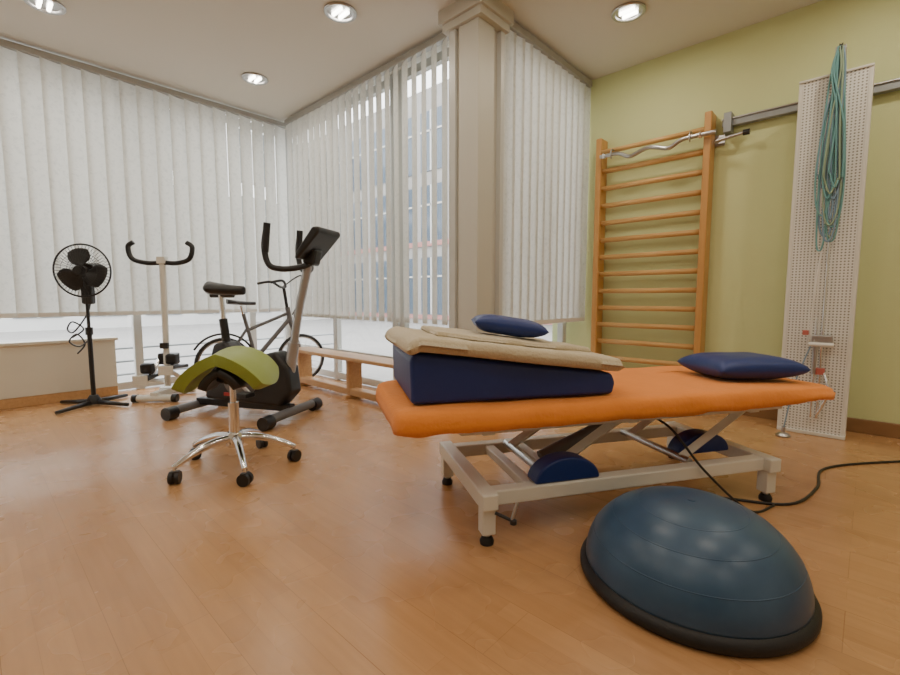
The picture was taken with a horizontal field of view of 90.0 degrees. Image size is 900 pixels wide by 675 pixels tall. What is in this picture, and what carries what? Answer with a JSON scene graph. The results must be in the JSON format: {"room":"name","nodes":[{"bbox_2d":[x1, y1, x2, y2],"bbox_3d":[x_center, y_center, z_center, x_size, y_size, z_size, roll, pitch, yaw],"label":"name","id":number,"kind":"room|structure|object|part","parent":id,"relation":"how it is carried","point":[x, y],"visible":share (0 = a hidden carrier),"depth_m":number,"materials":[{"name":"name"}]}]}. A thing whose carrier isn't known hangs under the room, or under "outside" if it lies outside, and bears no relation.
{"room":"care facility","nodes":[
{"label":"care facility","id":0,"kind":"room"},
{"bbox_2d":[0,0,821,129],"bbox_3d":[-0.533,-2.111,1.093,7.720,0.150,6.740,5,7,43],"label":"ceiling","id":1,"kind":"structure","parent":0,"point":[203,49],"depth_m":3.34,"materials":[{"name":"white paint"}]},
{"bbox_2d":[23,0,66,14],"bbox_3d":[-2.671,-2.190,2.964,0.222,0.024,0.222,5,7,43],"label":"recessed light","id":2,"kind":"object","parent":1,"relation":"in","point":[52,7],"depth_m":2.98,"materials":[{"name":"white glass"}]},
{"bbox_2d":[0,38,290,317],"bbox_3d":[-3.622,-1.158,3.136,0.050,2.070,5.296,5,7,43],"label":"vertical blinds","id":3,"kind":"object","parent":1,"relation":"hanging from","point":[87,156],"visible":0.88,"depth_m":3.97,"materials":[{"name":"fabric"}]},
{"bbox_3d":[-3.622,-2.164,3.047,0.050,0.050,5.280,5,7,43],"label":"head rail","id":4,"kind":"part","parent":3,"relation":"part of","materials":[{"name":"silver metal"}]},
{"bbox_2d":[241,72,268,84],"bbox_3d":[-1.723,-2.281,3.977,0.222,0.024,0.222,5,7,43],"label":"recessed light","id":5,"kind":"object","parent":1,"relation":"in","point":[253,78],"depth_m":3.96,"materials":[{"name":"white glass"}]},
{"bbox_2d":[324,1,356,22],"bbox_3d":[-0.743,-2.198,3.053,0.222,0.024,0.222,5,7,43],"label":"recessed light","id":6,"kind":"object","parent":1,"relation":"in","point":[336,11],"depth_m":3.04,"materials":[{"name":"white glass"}]},
{"bbox_2d":[284,33,448,324],"bbox_3d":[-0.890,-1.224,4.156,2.439,2.120,0.059,5,7,43],"label":"vertical blinds","id":7,"kind":"object","parent":1,"relation":"hanging from","point":[319,139],"visible":0.91,"depth_m":4.01,"materials":[{"name":"fabric"}]},
{"bbox_3d":[-0.888,-2.255,4.062,2.430,0.050,0.050,5,7,43],"label":"head rail","id":8,"kind":"part","parent":7,"relation":"part of","materials":[{"name":"silver metal"}]},
{"bbox_2d":[502,21,591,323],"bbox_3d":[0.818,-1.174,3.646,0.050,2.130,1.282,5,7,43],"label":"vertical blinds","id":9,"kind":"object","parent":1,"relation":"hanging from","point":[547,100],"visible":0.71,"depth_m":3.56,"materials":[{"name":"fabric"}]},
{"bbox_3d":[0.818,-2.210,3.554,0.050,0.050,1.260,5,7,43],"label":"head rail","id":10,"kind":"part","parent":9,"relation":"part of","materials":[{"name":"silver metal"}]},
{"bbox_2d":[611,1,645,22],"bbox_3d":[1.210,-2.198,3.050,0.222,0.024,0.222,5,7,43],"label":"recessed light","id":11,"kind":"object","parent":1,"relation":"in","point":[627,12],"depth_m":3.04,"materials":[{"name":"white glass"}]},
{"bbox_2d":[0,375,899,674],"bbox_3d":[-0.533,0.823,1.355,7.720,0.120,6.740,5,7,43],"label":"floor","id":12,"kind":"structure","parent":0,"point":[354,555],"depth_m":1.57,"materials":[{"name":"laminate"}]},
{"bbox_2d":[0,337,117,409],"bbox_3d":[-3.823,0.331,3.252,0.130,0.522,2.340,5,7,43],"label":"wall","id":13,"kind":"structure","parent":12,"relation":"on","point":[39,372],"depth_m":3.74,"materials":[{"name":"beige paint"}]},
{"bbox_2d":[0,337,117,346],"bbox_3d":[-3.823,0.083,3.230,0.130,0.025,2.340,5,7,43],"label":"shelf","id":14,"kind":"object","parent":13,"relation":"attached to","point":[98,340],"depth_m":3.74,"materials":[{"name":"beige wood"}]},
{"bbox_3d":[-3.827,0.551,3.275,0.090,0.080,2.300,5,7,43],"label":"foot rail","id":15,"kind":"part","parent":13,"relation":"part of","materials":[{"name":"brown wood"}]},
{"bbox_2d":[52,243,128,414],"bbox_3d":[-2.900,-0.096,3.612,0.458,1.296,0.458,-4,6,-36],"label":"pedestal fan","id":16,"kind":"object","parent":12,"relation":"on","point":[85,277],"visible":1,"depth_m":3.56,"materials":[{"name":"black plastic"}]},
{"bbox_3d":[-2.984,-0.453,3.536,0.165,0.176,0.039,-1,5,-8],"label":"blade","id":17,"kind":"part","parent":16,"relation":"part of","materials":[{"name":"black plastic"}]},
{"bbox_3d":[-3.018,0.052,3.680,0.192,0.170,0.023,0,5,1],"label":"fan plug cord","id":18,"kind":"part","parent":16,"relation":"part of","materials":[{"name":"black plastic"}]},
{"bbox_3d":[-2.912,-0.625,3.535,0.188,0.152,0.029,1,5,9],"label":"blade","id":19,"kind":"part","parent":16,"relation":"part of","materials":[{"name":"black plastic"}]},
{"bbox_3d":[-2.799,-0.487,3.559,0.156,0.183,0.039,-1,5,-8],"label":"blade","id":20,"kind":"part","parent":16,"relation":"part of","materials":[{"name":"black plastic"}]},
{"bbox_2d":[131,315,145,388],"bbox_3d":[-2.994,-0.905,4.233,0.060,2.810,0.070,5,7,43],"label":"mullion","id":21,"kind":"object","parent":12,"relation":"on","point":[136,320],"visible":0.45,"depth_m":4.30,"materials":[{"name":"grey paint"}]},
{"bbox_2d":[118,376,176,389],"bbox_3d":[-3.785,0.520,3.508,0.054,0.070,5.480,5,7,43],"label":"transom","id":22,"kind":"object","parent":12,"relation":"on","point":[123,385],"depth_m":4.29,"materials":[{"name":"grey paint"}]},
{"bbox_2d":[125,240,195,402],"bbox_3d":[-2.492,-0.151,3.905,0.571,1.366,0.424,0,5,-4],"label":"stepper","id":23,"kind":"object","parent":12,"relation":"on","point":[170,360],"visible":0.93,"depth_m":3.87,"materials":[{"name":"beige metal"}]},
{"bbox_3d":[-2.583,0.379,3.968,0.036,0.095,0.288,0,5,-4],"label":"step arm","id":24,"kind":"part","parent":23,"relation":"part of","materials":[{"name":"beige metal"}]},
{"bbox_2d":[159,343,168,348],"bbox_3d":[-2.492,0.071,3.927,0.070,0.050,0.030,0,5,-4],"label":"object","id":25,"kind":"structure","parent":23,"relation":"on","point":[162,345],"depth_m":3.91,"materials":[{"name":"black plastic"}]},
{"bbox_3d":[-2.494,-0.131,3.939,0.050,1.121,0.070,0,5,-4],"label":"post","id":26,"kind":"part","parent":23,"relation":"part of","materials":[{"name":"beige metal"}]},
{"bbox_2d":[167,346,301,486],"bbox_3d":[-1.128,0.368,2.309,0.619,0.616,0.607,5,7,43],"label":"stool","id":27,"kind":"object","parent":12,"relation":"on","point":[239,367],"visible":1,"depth_m":2.23,"materials":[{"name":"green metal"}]},
{"bbox_2d":[169,470,179,476],"bbox_3d":[-1.303,0.643,2.130,0.040,0.025,0.030,-1,5,-13],"label":"caster wheel","id":28,"kind":"object","parent":27,"relation":"attached to","point":[173,473],"depth_m":2.12,"materials":[{"name":"black plastic"}]},
{"bbox_3d":[-1.228,0.562,2.223,0.046,0.112,0.272,4,7,41],"label":"star leg","id":29,"kind":"part","parent":27,"relation":"part of","materials":[{"name":"silver metal"}]},
{"bbox_3d":[-1.276,0.546,2.402,0.272,0.112,0.046,2,5,19],"label":"star leg","id":30,"kind":"part","parent":27,"relation":"part of","materials":[{"name":"silver metal"}]},
{"bbox_3d":[-1.139,0.161,2.312,0.460,0.204,0.339,-3,5,-7],"label":"saddle seat","id":31,"kind":"part","parent":27,"relation":"part of","materials":[{"name":"green leather"}]},
{"bbox_3d":[-1.035,0.564,2.208,0.046,0.112,0.272,-3,6,-31],"label":"star leg","id":32,"kind":"part","parent":27,"relation":"part of","materials":[{"name":"silver metal"}]},
{"bbox_3d":[-1.107,0.537,2.511,0.046,0.112,0.272,0,5,5],"label":"star leg","id":33,"kind":"part","parent":27,"relation":"part of","materials":[{"name":"silver metal"}]},
{"bbox_3d":[-0.961,0.548,2.386,0.272,0.112,0.046,-1,5,-13],"label":"star leg","id":34,"kind":"part","parent":27,"relation":"part of","materials":[{"name":"silver metal"}]},
{"bbox_2d":[160,222,339,431],"bbox_3d":[-1.400,-0.099,3.279,1.228,1.371,0.640,2,5,16],"label":"exercise bike","id":35,"kind":"object","parent":12,"relation":"on","point":[277,396],"visible":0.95,"depth_m":3.20,"materials":[{"name":"black plastic"}]},
{"bbox_3d":[-1.698,-0.209,3.358,0.055,0.223,0.040,2,5,16],"label":"seat post","id":36,"kind":"part","parent":35,"relation":"part of","materials":[{"name":"silver metal"}]},
{"bbox_3d":[-1.665,-0.368,3.361,0.313,0.105,0.238,-1,5,-8],"label":"seat","id":37,"kind":"part","parent":35,"relation":"part of","materials":[{"name":"black leather"}]},
{"bbox_2d":[248,312,256,348],"bbox_3d":[-2.244,-0.976,5.034,0.060,2.810,0.070,5,7,43],"label":"mullion","id":38,"kind":"object","parent":12,"relation":"on","point":[251,315],"visible":0.02,"depth_m":5.09,"materials":[{"name":"grey paint"}]},
{"bbox_2d":[193,275,323,376],"bbox_3d":[-1.860,-0.072,4.487,1.158,1.108,0.492,-1,5,-16],"label":"bicycle","id":39,"kind":"object","parent":12,"relation":"on","point":[289,320],"visible":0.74,"depth_m":4.47,"materials":[{"name":"grey metal"}]},
{"bbox_3d":[-1.677,-0.404,4.584,0.062,0.234,0.032,-4,6,-37],"label":"stem","id":40,"kind":"part","parent":39,"relation":"part of","materials":[{"name":"black plastic"}]},
{"bbox_2d":[283,311,290,350],"bbox_3d":[-1.958,-1.004,5.340,0.060,2.810,0.070,5,7,43],"label":"mullion","id":41,"kind":"object","parent":12,"relation":"on","point":[287,330],"visible":0.02,"depth_m":5.40,"materials":[{"name":"grey paint"}]},
{"bbox_2d":[285,129,296,319],"bbox_3d":[-1.880,-1.004,5.350,0.070,2.810,0.060,5,7,43],"label":"mullion","id":42,"kind":"object","parent":12,"relation":"on","point":[286,129],"visible":0.07,"depth_m":5.29,"materials":[{"name":"grey paint"}]},
{"bbox_2d":[331,106,341,379],"bbox_3d":[-1.200,-0.948,4.718,0.070,2.810,0.060,5,7,43],"label":"mullion","id":43,"kind":"object","parent":12,"relation":"on","point":[337,332],"visible":0.33,"depth_m":4.78,"materials":[{"name":"grey paint"}]},
{"bbox_2d":[297,346,393,401],"bbox_3d":[-0.844,0.343,3.965,1.960,0.371,0.220,5,7,43],"label":"bench","id":44,"kind":"object","parent":12,"relation":"on","point":[353,388],"visible":0.49,"depth_m":3.98,"materials":[{"name":"brown wood"}]},
{"bbox_2d":[312,366,385,386],"bbox_3d":[-0.827,0.432,4.492,2.980,0.070,0.054,5,7,43],"label":"transom","id":45,"kind":"object","parent":12,"relation":"on","point":[369,381],"visible":0.11,"depth_m":4.72,"materials":[{"name":"grey paint"}]},
{"bbox_2d":[390,74,399,379],"bbox_3d":[-0.483,-0.889,4.052,0.070,2.810,0.060,5,7,43],"label":"mullion","id":46,"kind":"object","parent":12,"relation":"on","point":[394,323],"visible":0.16,"depth_m":4.01,"materials":[{"name":"grey paint"}]},
{"bbox_2d":[398,70,408,327],"bbox_3d":[-0.410,-0.883,3.984,0.070,2.810,0.060,5,7,43],"label":"mullion","id":47,"kind":"object","parent":12,"relation":"on","point":[402,323],"visible":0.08,"depth_m":3.93,"materials":[{"name":"grey paint"}]},
{"bbox_2d":[457,30,504,334],"bbox_3d":[0.184,-0.787,3.193,0.295,2.760,0.245,5,7,43],"label":"shaft","id":48,"kind":"object","parent":12,"relation":"on","point":[495,46],"depth_m":3.13,"materials":[{"name":"grey paint"}]},
{"bbox_2d":[449,29,457,327],"bbox_3d":[0.023,-0.784,3.164,0.060,2.760,0.030,5,7,43],"label":"vertical blind slat","id":49,"kind":"object","parent":48,"relation":"attached to","point":[453,35],"visible":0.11,"depth_m":3.12,"materials":[{"name":"white fabric"}]},
{"bbox_2d":[438,0,513,36],"bbox_3d":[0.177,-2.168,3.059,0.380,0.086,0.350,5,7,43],"label":"capital","id":50,"kind":"object","parent":48,"relation":"attached to","point":[459,7],"visible":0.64,"depth_m":2.96,"materials":[{"name":"grey paint"}]},
{"bbox_2d":[458,16,494,333],"bbox_3d":[0.179,-0.780,3.119,0.170,2.760,0.170,5,7,43],"label":"column","id":51,"kind":"structure","parent":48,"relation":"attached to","point":[476,36],"depth_m":3.02,"materials":[{"name":"grey paint"}]},
{"bbox_3d":[0.347,-0.786,3.181,0.040,2.760,0.040,5,7,43],"label":"groove strip","id":52,"kind":"part","parent":48,"relation":"part of","materials":[{"name":"white paint"}]},
{"bbox_2d":[557,322,566,342],"bbox_3d":[1.067,-0.904,4.219,0.060,2.810,0.070,5,7,43],"label":"mullion","id":53,"kind":"object","parent":12,"relation":"on","point":[561,327],"visible":0.02,"depth_m":4.27,"materials":[{"name":"grey paint"}]},
{"bbox_2d":[376,366,835,546],"bbox_3d":[0.683,0.449,2.018,1.956,0.511,0.712,-1,5,-16],"label":"table","id":54,"kind":"object","parent":12,"relation":"on","point":[645,395],"visible":0.86,"depth_m":1.78,"materials":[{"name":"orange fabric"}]},
{"bbox_3d":[-0.013,0.588,2.127,0.050,0.130,0.050,-1,5,-16],"label":"leg","id":55,"kind":"part","parent":54,"relation":"part of","materials":[{"name":"beige metal"}]},
{"bbox_3d":[0.132,0.634,1.609,0.050,0.130,0.050,-1,5,-16],"label":"leg","id":56,"kind":"part","parent":54,"relation":"part of","materials":[{"name":"beige metal"}]},
{"bbox_3d":[0.185,0.623,1.565,0.062,0.031,0.012,1,5,15],"label":"lever","id":57,"kind":"part","parent":54,"relation":"part of","materials":[{"name":"black plastic"}]},
{"bbox_2d":[393,345,613,404],"bbox_3d":[0.184,0.112,1.877,0.787,0.179,0.540,-1,5,-14],"label":"cushion","id":58,"kind":"object","parent":54,"relation":"on","point":[425,378],"visible":0.71,"depth_m":1.60,"materials":[{"name":"blue leather"}]},
{"bbox_2d":[385,325,625,370],"bbox_3d":[0.187,0.037,1.852,0.835,0.159,0.620,-1,5,-16],"label":"folded blanket","id":59,"kind":"object","parent":58,"relation":"on","point":[428,339],"visible":0.98,"depth_m":1.61,"materials":[{"name":"beige fabric"}]},
{"bbox_2d":[471,314,548,337],"bbox_3d":[0.242,-0.050,1.881,0.297,0.095,0.230,0,5,-2],"label":"pillow","id":60,"kind":"object","parent":59,"relation":"on","point":[498,324],"visible":1,"depth_m":1.78,"materials":[{"name":"blue plastic"}]},
{"bbox_3d":[0.219,0.639,1.558,0.024,0.028,0.024,-1,5,-16],"label":"lever knob","id":61,"kind":"part","parent":54,"relation":"part of","materials":[{"name":"black plastic"}]},
{"bbox_3d":[0.223,0.604,1.558,0.031,0.064,0.012,-1,5,-16],"label":"lever rod","id":62,"kind":"part","parent":54,"relation":"part of","materials":[{"name":"silver metal"}]},
{"bbox_3d":[0.443,0.402,2.134,0.362,0.238,0.044,-1,5,-16],"label":"lift arm","id":63,"kind":"part","parent":54,"relation":"part of","materials":[{"name":"beige metal"}]},
{"bbox_3d":[0.614,0.515,2.275,1.300,0.055,0.055,-1,5,-16],"label":"rail","id":64,"kind":"part","parent":54,"relation":"part of","materials":[{"name":"beige metal"}]},
{"bbox_3d":[0.534,0.431,1.807,0.362,0.238,0.044,-1,5,-16],"label":"lift arm","id":65,"kind":"part","parent":54,"relation":"part of","materials":[{"name":"beige metal"}]},
{"bbox_3d":[0.754,0.314,1.827,1.500,0.040,0.050,-1,5,-16],"label":"rail","id":66,"kind":"part","parent":54,"relation":"part of","materials":[{"name":"beige metal"}]},
{"bbox_3d":[0.748,0.558,1.795,1.300,0.055,0.055,-1,5,-16],"label":"rail","id":67,"kind":"part","parent":54,"relation":"part of","materials":[{"name":"beige metal"}]},
{"bbox_3d":[1.069,0.386,2.308,0.362,0.238,0.044,-1,5,-16],"label":"lift arm","id":68,"kind":"part","parent":54,"relation":"part of","materials":[{"name":"beige metal"}]},
{"bbox_3d":[1.230,0.557,2.472,0.050,0.130,0.050,-1,5,-16],"label":"leg","id":69,"kind":"part","parent":54,"relation":"part of","materials":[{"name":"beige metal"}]},
{"bbox_3d":[1.160,0.415,1.982,0.362,0.238,0.044,-1,5,-16],"label":"lift arm","id":70,"kind":"part","parent":54,"relation":"part of","materials":[{"name":"beige metal"}]},
{"bbox_2d":[677,352,810,379],"bbox_3d":[1.371,0.131,2.130,0.430,0.111,0.340,0,5,-6],"label":"pillow","id":71,"kind":"object","parent":54,"relation":"on","point":[723,365],"visible":1,"depth_m":1.99,"materials":[{"name":"blue plastic"}]},
{"bbox_3d":[1.375,0.604,1.954,0.050,0.130,0.050,-1,5,-16],"label":"leg","id":72,"kind":"part","parent":54,"relation":"part of","materials":[{"name":"beige metal"}]},
{"bbox_2d":[580,486,821,657],"bbox_3d":[0.747,0.628,1.402,0.650,0.259,0.650,5,7,43],"label":"trainer","id":73,"kind":"object","parent":12,"relation":"on","point":[697,569],"visible":1,"depth_m":1.20,"materials":[{"name":"blue rubber"}]},
{"bbox_2d":[725,460,899,505],"bbox_3d":[1.956,0.681,2.202,2.057,0.011,0.247,-2,5,-18],"label":"power cable","id":74,"kind":"object","parent":12,"relation":"on","point":[815,489],"visible":0.75,"depth_m":2.04,"materials":[{"name":"black plastic"}]},
{"bbox_2d":[775,43,874,439],"bbox_3d":[2.338,-0.555,2.819,0.342,2.364,0.468,5,7,43],"label":"perforated panel","id":75,"kind":"object","parent":12,"relation":"on","point":[834,113],"visible":0.99,"depth_m":2.77,"materials":[{"name":"beige metal"}]},
{"bbox_3d":[2.186,0.314,2.840,0.142,0.532,0.018,0,5,1],"label":"loose cord","id":76,"kind":"part","parent":75,"relation":"part of","materials":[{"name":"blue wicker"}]},
{"bbox_3d":[2.231,-0.031,2.823,0.030,0.030,0.030,5,7,43],"label":"carriage knob","id":77,"kind":"part","parent":75,"relation":"part of","materials":[{"name":"red plastic"}]},
{"bbox_3d":[2.274,0.121,2.810,0.024,0.220,0.024,5,7,43],"label":"weight stack rod","id":78,"kind":"part","parent":75,"relation":"part of","materials":[{"name":"silver metal"}]},
{"bbox_3d":[2.288,0.194,2.831,0.012,0.630,0.012,5,7,43],"label":"guide rod","id":79,"kind":"part","parent":75,"relation":"part of","materials":[{"name":"silver metal"}]},
{"bbox_3d":[2.267,-0.269,2.790,0.043,0.601,0.013,2,6,24],"label":"pull cord","id":80,"kind":"part","parent":75,"relation":"part of","materials":[{"name":"white paint"}]},
{"bbox_3d":[2.276,0.045,2.760,0.120,0.026,0.026,5,7,43],"label":"handle","id":81,"kind":"part","parent":75,"relation":"part of","materials":[{"name":"white paint"}]},
{"bbox_3d":[2.310,-0.576,2.742,0.016,2.180,0.016,5,7,43],"label":"guide rod","id":82,"kind":"part","parent":75,"relation":"part of","materials":[{"name":"silver metal"}]},
{"bbox_3d":[0.233,-0.829,3.386,0.070,2.810,0.060,5,7,43],"label":"mullion","id":83,"kind":"object","parent":12,"relation":"on","visible":0},
{"bbox_2d":[300,343,392,358],"bbox_3d":[-0.827,0.183,4.470,2.980,0.070,0.054,5,7,43],"label":"transom","id":84,"kind":"object","parent":83,"relation":"attached to","point":[301,344],"visible":0.04,"depth_m":4.60,"materials":[{"name":"grey paint"}]},
{"bbox_2d":[302,47,448,130],"bbox_3d":[-0.827,-2.267,4.251,2.980,0.070,0.054,5,7,43],"label":"transom","id":85,"kind":"object","parent":83,"relation":"attached to","point":[439,54],"depth_m":3.72,"materials":[{"name":"grey paint"}]},
{"bbox_2d":[591,111,725,365],"bbox_3d":[1.657,-0.572,3.710,0.955,2.240,0.140,5,7,43],"label":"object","id":86,"kind":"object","parent":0,"point":[708,151],"depth_m":3.63,"materials":[{"name":"brown wood"}]},
{"bbox_3d":[1.323,-0.599,4.013,0.050,2.240,0.130,5,7,43],"label":"post","id":87,"kind":"part","parent":86,"relation":"part of","materials":[{"name":"brown wood"}]},
{"bbox_2d":[600,129,716,158],"bbox_3d":[1.605,-1.504,3.545,0.870,0.109,0.081,5,7,43],"label":"bar","id":88,"kind":"object","parent":86,"relation":"attached to","point":[700,134],"visible":1,"depth_m":3.49,"materials":[{"name":"silver metal"}]},
{"bbox_3d":[1.938,-0.548,3.443,0.050,2.240,0.130,5,7,43],"label":"post","id":89,"kind":"part","parent":86,"relation":"part of","materials":[{"name":"brown wood"}]},
{"bbox_2d":[552,0,899,423],"bbox_3d":[2.910,-0.770,2.725,5.040,2.810,0.160,5,7,43],"label":"wall","id":90,"kind":"structure","parent":0,"point":[759,66],"depth_m":3.30,"materials":[{"name":"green paint"}]},
{"bbox_2d":[714,78,899,142],"bbox_3d":[3.090,-1.448,2.315,3.041,0.198,0.095,5,7,43],"label":"wall rail","id":91,"kind":"object","parent":90,"relation":"attached to","point":[730,121],"depth_m":3.14,"materials":[{"name":"metal"}]},
{"bbox_2d":[742,409,899,438],"bbox_3d":[2.917,0.596,2.715,4.550,0.090,0.024,5,7,43],"label":"baseboard","id":92,"kind":"structure","parent":90,"relation":"attached to","point":[879,428],"depth_m":2.91,"materials":[{"name":"brown wood"}]},
{"label":"outside","id":93,"kind":"structure","parent":0,"visible":0},
{"bbox_2d":[0,319,551,390],"bbox_3d":[-6.048,0.088,11.161,60.000,0.100,70.000,5,7,43],"label":"ground","id":94,"kind":"structure","parent":93,"point":[365,336],"depth_m":11.59,"materials":[{"name":"white"}]},
{"bbox_2d":[0,110,329,331],"bbox_3d":[-12.506,-4.089,14.089,0.470,7.700,44.000,5,7,43],"label":"facade","id":95,"kind":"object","parent":94,"relation":"on","point":[41,323],"visible":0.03,"depth_m":15.92,"materials":[{"name":"paint"}]},
{"bbox_2d":[115,333,333,375],"bbox_3d":[-4.540,0.420,4.276,0.036,0.462,8.018,5,7,43],"label":"railing","id":96,"kind":"object","parent":94,"relation":"on","point":[151,346],"visible":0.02,"depth_m":5.57,"materials":[{"name":"grey metal"}]},
{"bbox_2d":[303,79,551,331],"bbox_3d":[1.578,-4.531,14.543,26.000,8.500,0.470,5,7,43],"label":"facade","id":97,"kind":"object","parent":94,"relation":"on","point":[548,327],"visible":0.02,"depth_m":16.85,"materials":[{"name":"stone"}]}
]}

